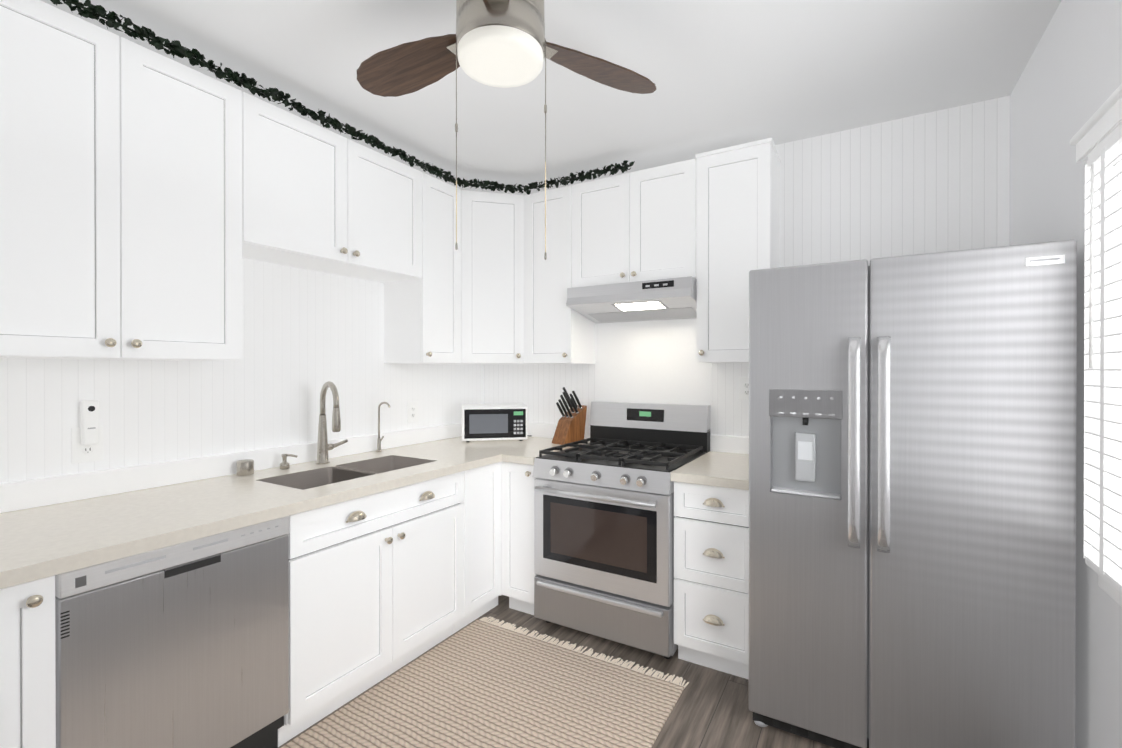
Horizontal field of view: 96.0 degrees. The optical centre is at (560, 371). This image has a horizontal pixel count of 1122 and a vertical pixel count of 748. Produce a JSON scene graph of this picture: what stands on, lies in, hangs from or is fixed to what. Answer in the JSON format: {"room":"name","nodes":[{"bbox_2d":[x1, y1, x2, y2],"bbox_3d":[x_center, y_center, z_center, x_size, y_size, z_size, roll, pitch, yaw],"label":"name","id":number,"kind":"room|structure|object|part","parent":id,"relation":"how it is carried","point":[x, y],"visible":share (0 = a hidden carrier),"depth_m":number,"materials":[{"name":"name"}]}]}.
{"room":"kitchen","nodes":[
{"label":"kitchen","id":0,"kind":"room"},
{"bbox_2d":[0,258,482,482],"bbox_3d":[-1.929,0.067,1.727,0.100,2.640,5.250,0,0,31],"label":"wall","id":1,"kind":"structure","parent":0,"point":[307,335],"depth_m":2.41,"materials":[{"name":"white paint"}]},
{"bbox_2d":[71,400,102,463],"bbox_3d":[-1.756,0.224,1.880,0.042,0.231,0.090,0,0,31],"label":"wall outlet","id":2,"kind":"object","parent":1,"relation":"attached to","point":[87,440],"visible":0.98,"depth_m":1.87,"materials":[{"name":"white plastic"}]},
{"bbox_2d":[0,0,241,360],"bbox_3d":[-1.622,-0.592,1.790,0.358,1.093,0.784,0,0,31],"label":"upper cabinet","id":3,"kind":"object","parent":1,"relation":"attached to","point":[120,198],"visible":1,"depth_m":1.69,"materials":[{"name":"white paint"}]},
{"bbox_2d":[242,92,421,282],"bbox_3d":[-1.171,-0.835,2.547,0.358,0.610,0.972,0,0,31],"label":"upper cabinet","id":4,"kind":"object","parent":1,"relation":"attached to","point":[315,197],"visible":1,"depth_m":2.39,"materials":[{"name":"white paint"}]},
{"bbox_2d":[407,401,417,422],"bbox_3d":[-0.955,0.263,3.260,0.006,0.132,0.090,0,0,31],"label":"outlet","id":5,"kind":"object","parent":1,"relation":"attached to","point":[412,411],"visible":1,"depth_m":3.25,"materials":[{"name":"white plastic"}]},
{"bbox_2d":[384,172,460,363],"bbox_3d":[-0.837,-0.596,3.109,0.358,1.093,0.326,0,0,31],"label":"upper cabinet","id":6,"kind":"object","parent":1,"relation":"attached to","point":[422,320],"visible":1,"depth_m":3.01,"materials":[{"name":"white paint"}]},
{"bbox_2d":[41,0,1061,195],"bbox_3d":[-0.568,-1.290,0.912,3.270,0.080,5.250,0,0,31],"label":"ceiling","id":7,"kind":"structure","parent":0,"point":[720,74],"depth_m":2.10,"materials":[{"name":"white paint"}]},
{"bbox_2d":[357,0,655,259],"bbox_3d":[-0.281,-0.793,1.594,0.977,0.918,1.081,0,0,31],"label":"ceiling fan","id":8,"kind":"object","parent":7,"relation":"hanging from","point":[500,43],"visible":1,"depth_m":1.56,"materials":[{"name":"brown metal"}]},
{"bbox_2d":[277,595,833,747],"bbox_3d":[-0.568,1.420,0.920,3.270,0.060,5.250,0,0,31],"label":"floor","id":9,"kind":"structure","parent":0,"point":[711,709],"depth_m":2.13,"materials":[{"name":"wood"}]},
{"bbox_2d":[0,575,55,747],"bbox_3d":[-1.704,0.952,1.276,0.748,0.874,0.452,0,0,31],"label":"base cabinet","id":10,"kind":"object","parent":9,"relation":"on","point":[27,674],"visible":0.98,"depth_m":1.25,"materials":[{"name":"white paint"}]},
{"bbox_2d":[55,516,288,747],"bbox_3d":[-1.396,0.949,1.713,0.626,0.868,0.606,0,0,31],"label":"dishwasher","id":11,"kind":"object","parent":9,"relation":"on","point":[183,645],"visible":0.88,"depth_m":1.52,"materials":[{"name":"metal"}]},
{"bbox_2d":[278,471,463,746],"bbox_3d":[-1.036,0.948,2.398,0.748,0.874,0.930,0,0,31],"label":"base cabinet","id":12,"kind":"object","parent":9,"relation":"on","point":[376,588],"visible":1,"depth_m":2.12,"materials":[{"name":"white paint"}]},
{"bbox_2d":[453,461,502,632],"bbox_3d":[-0.548,0.946,3.248,0.718,0.874,1.022,0,0,31],"label":"base cabinet","id":13,"kind":"object","parent":9,"relation":"on","point":[482,502],"visible":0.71,"depth_m":2.77,"materials":[{"name":"white paint"}]},
{"bbox_2d":[0,422,589,588],"bbox_3d":[-1.089,0.444,2.100,0.962,0.135,3.549,0,0,31],"label":"countertop","id":14,"kind":"structure","parent":13,"relation":"on","point":[54,525],"depth_m":1.86,"materials":[{"name":"stone"}]},
{"bbox_2d":[236,459,253,475],"bbox_3d":[-1.435,0.436,2.295,0.068,0.066,0.068,0,0,31],"label":"air gap cap","id":15,"kind":"object","parent":14,"relation":"on","point":[244,467],"visible":0.98,"depth_m":2.27,"materials":[{"name":"silver metal"}]},
{"bbox_2d":[280,454,296,468],"bbox_3d":[-1.311,0.433,2.424,0.083,0.072,0.050,0,0,31],"label":"soap dispenser","id":16,"kind":"object","parent":14,"relation":"on","point":[284,464],"visible":1,"depth_m":2.42,"materials":[{"name":"silver metal"}]},
{"bbox_2d":[316,381,347,463],"bbox_3d":[-1.124,0.260,2.557,0.230,0.418,0.205,0,0,31],"label":"faucet","id":17,"kind":"object","parent":14,"relation":"on","point":[323,446],"visible":1,"depth_m":2.55,"materials":[{"name":"silver metal"}]},
{"bbox_2d":[257,455,434,489],"bbox_3d":[-0.985,0.583,2.416,0.348,0.225,0.744,0,0,31],"label":"sink","id":18,"kind":"object","parent":14,"relation":"in","point":[308,479],"visible":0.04,"depth_m":2.46,"materials":[{"name":"metal"}]},
{"bbox_2d":[376,402,389,451],"bbox_3d":[-1.029,0.322,2.927,0.083,0.290,0.054,0,0,31],"label":"filter faucet","id":19,"kind":"object","parent":14,"relation":"on","point":[379,440],"visible":1,"depth_m":2.92,"materials":[{"name":"silver metal"}]},
{"bbox_2d":[462,403,531,441],"bbox_3d":[-0.431,0.348,3.455,0.486,0.235,0.283,0,0,-10],"label":"microwave","id":20,"kind":"object","parent":14,"relation":"on","point":[486,422],"visible":1,"depth_m":3.31,"materials":[{"name":"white plastic"}]},
{"bbox_2d":[552,387,586,444],"bbox_3d":[0.052,0.285,3.290,0.212,0.363,0.120,0,0,-42],"label":"knife block","id":21,"kind":"object","parent":14,"relation":"on","point":[570,427],"visible":1,"depth_m":3.26,"materials":[{"name":"brown wood"}]},
{"bbox_2d":[281,616,688,747],"bbox_3d":[-0.432,1.381,1.707,1.174,0.010,1.989,0,0,31],"label":"rug","id":22,"kind":"object","parent":9,"relation":"on","point":[484,682],"visible":1,"depth_m":2.10,"materials":[{"name":"beige fabric"}]},
{"bbox_2d":[502,462,536,614],"bbox_3d":[-0.063,0.946,3.120,0.237,0.874,0.748,0,0,31],"label":"base cabinet","id":23,"kind":"object","parent":9,"relation":"on","point":[518,575],"visible":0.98,"depth_m":2.84,"materials":[{"name":"white paint"}]},
{"bbox_2d":[532,401,710,658],"bbox_3d":[0.350,0.792,2.830,0.760,1.182,0.802,0,0,31],"label":"range","id":24,"kind":"object","parent":9,"relation":"on","point":[604,516],"visible":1,"depth_m":2.56,"materials":[{"name":"metal"}]},
{"bbox_2d":[674,482,748,679],"bbox_3d":[0.864,0.948,2.570,0.373,0.874,0.745,0,0,31],"label":"base cabinet","id":25,"kind":"object","parent":9,"relation":"on","point":[711,576],"visible":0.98,"depth_m":2.29,"materials":[{"name":"white paint"}]},
{"bbox_2d":[671,434,748,489],"bbox_3d":[0.863,0.442,2.569,0.380,0.135,0.746,0,0,31],"label":"countertop","id":26,"kind":"structure","parent":25,"relation":"on","point":[723,461],"depth_m":2.49,"materials":[{"name":"stone"}]},
{"bbox_2d":[749,239,1076,747],"bbox_3d":[1.340,0.496,2.085,0.927,1.780,0.972,0,0,31],"label":"refrigerator","id":27,"kind":"object","parent":9,"relation":"on","point":[912,497],"visible":1,"depth_m":1.69,"materials":[{"name":"metal"}]},
{"bbox_3d":[0.919,0.467,1.896,0.397,1.720,0.072,0,0,31],"label":"door","id":28,"kind":"part","parent":27,"relation":"part of","materials":[{"name":"metal"}]},
{"bbox_2d":[483,96,1009,436],"bbox_3d":[0.750,0.063,3.129,3.070,2.640,0.100,0,0,31],"label":"wall","id":29,"kind":"structure","parent":0,"point":[933,182],"depth_m":2.57,"materials":[{"name":"white paint"}]},
{"bbox_2d":[445,190,525,363],"bbox_3d":[-0.488,-0.597,3.449,0.610,1.093,0.609,0,0,31],"label":"upper cabinet","id":30,"kind":"object","parent":29,"relation":"attached to","point":[492,278],"visible":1,"depth_m":3.23,"materials":[{"name":"white paint"}]},
{"bbox_2d":[50,0,634,194],"bbox_3d":[-0.654,-1.170,2.109,1.075,0.078,2.462,0,0,31],"label":"ivy garland","id":31,"kind":"object","parent":30,"relation":"on","point":[96,12],"visible":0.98,"depth_m":2.19,"materials":[{"name":"green plant"}]},
{"bbox_2d":[525,185,594,363],"bbox_3d":[-0.011,-0.596,3.311,0.347,1.093,0.358,0,0,31],"label":"upper cabinet","id":32,"kind":"object","parent":29,"relation":"attached to","point":[558,330],"visible":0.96,"depth_m":3.19,"materials":[{"name":"white paint"}]},
{"bbox_2d":[572,159,696,287],"bbox_3d":[0.469,-0.822,3.024,0.762,0.640,0.358,0,0,31],"label":"upper cabinet","id":33,"kind":"object","parent":29,"relation":"attached to","point":[639,225],"visible":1,"depth_m":2.87,"materials":[{"name":"white paint"}]},
{"bbox_2d":[566,276,696,323],"bbox_3d":[0.456,-0.408,3.003,0.756,0.183,0.398,0,0,31],"label":"range hood","id":34,"kind":"object","parent":33,"relation":"attached to","point":[664,299],"visible":0.96,"depth_m":2.90,"materials":[{"name":"metal"}]},
{"bbox_2d":[595,318,711,434],"bbox_3d":[0.560,-0.007,3.180,0.766,0.980,0.006,0,0,31],"label":"wall panel","id":35,"kind":"object","parent":29,"relation":"attached to","point":[654,361],"visible":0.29,"depth_m":3.17,"materials":[{"name":"white paint"}]},
{"bbox_2d":[696,138,780,362],"bbox_3d":[0.961,-0.603,2.732,0.380,1.111,0.358,0,0,31],"label":"upper cabinet","id":36,"kind":"object","parent":29,"relation":"attached to","point":[738,213],"visible":0.98,"depth_m":2.62,"materials":[{"name":"white paint"}]},
{"bbox_2d":[739,377,748,399],"bbox_3d":[1.062,0.099,2.881,0.090,0.132,0.006,0,0,31],"label":"outlet","id":37,"kind":"object","parent":29,"relation":"attached to","point":[743,388],"visible":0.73,"depth_m":2.89,"materials":[{"name":"white plastic"}]},
{"bbox_2d":[1010,0,1121,747],"bbox_3d":[0.794,0.072,0.106,0.100,2.640,5.250,0,0,31],"label":"wall","id":38,"kind":"structure","parent":0,"point":[1068,84],"depth_m":1.57,"materials":[{"name":"white paint"}]},
{"bbox_2d":[1098,155,1121,606],"bbox_3d":[1.240,-0.008,0.866,0.112,1.215,1.194,0,0,31],"label":"window","id":39,"kind":"structure","parent":38,"relation":"in","point":[1110,590],"depth_m":1.33,"materials":[{"name":"white"}]},
{"bbox_2d":[1070,84,1121,593],"bbox_3d":[1.173,-0.066,0.911,0.046,1.212,1.282,0,0,31],"label":"window blinds","id":40,"kind":"object","parent":39,"relation":"attached to","point":[1096,139],"visible":1,"depth_m":1.31,"materials":[{"name":"white plastic"}]}
]}

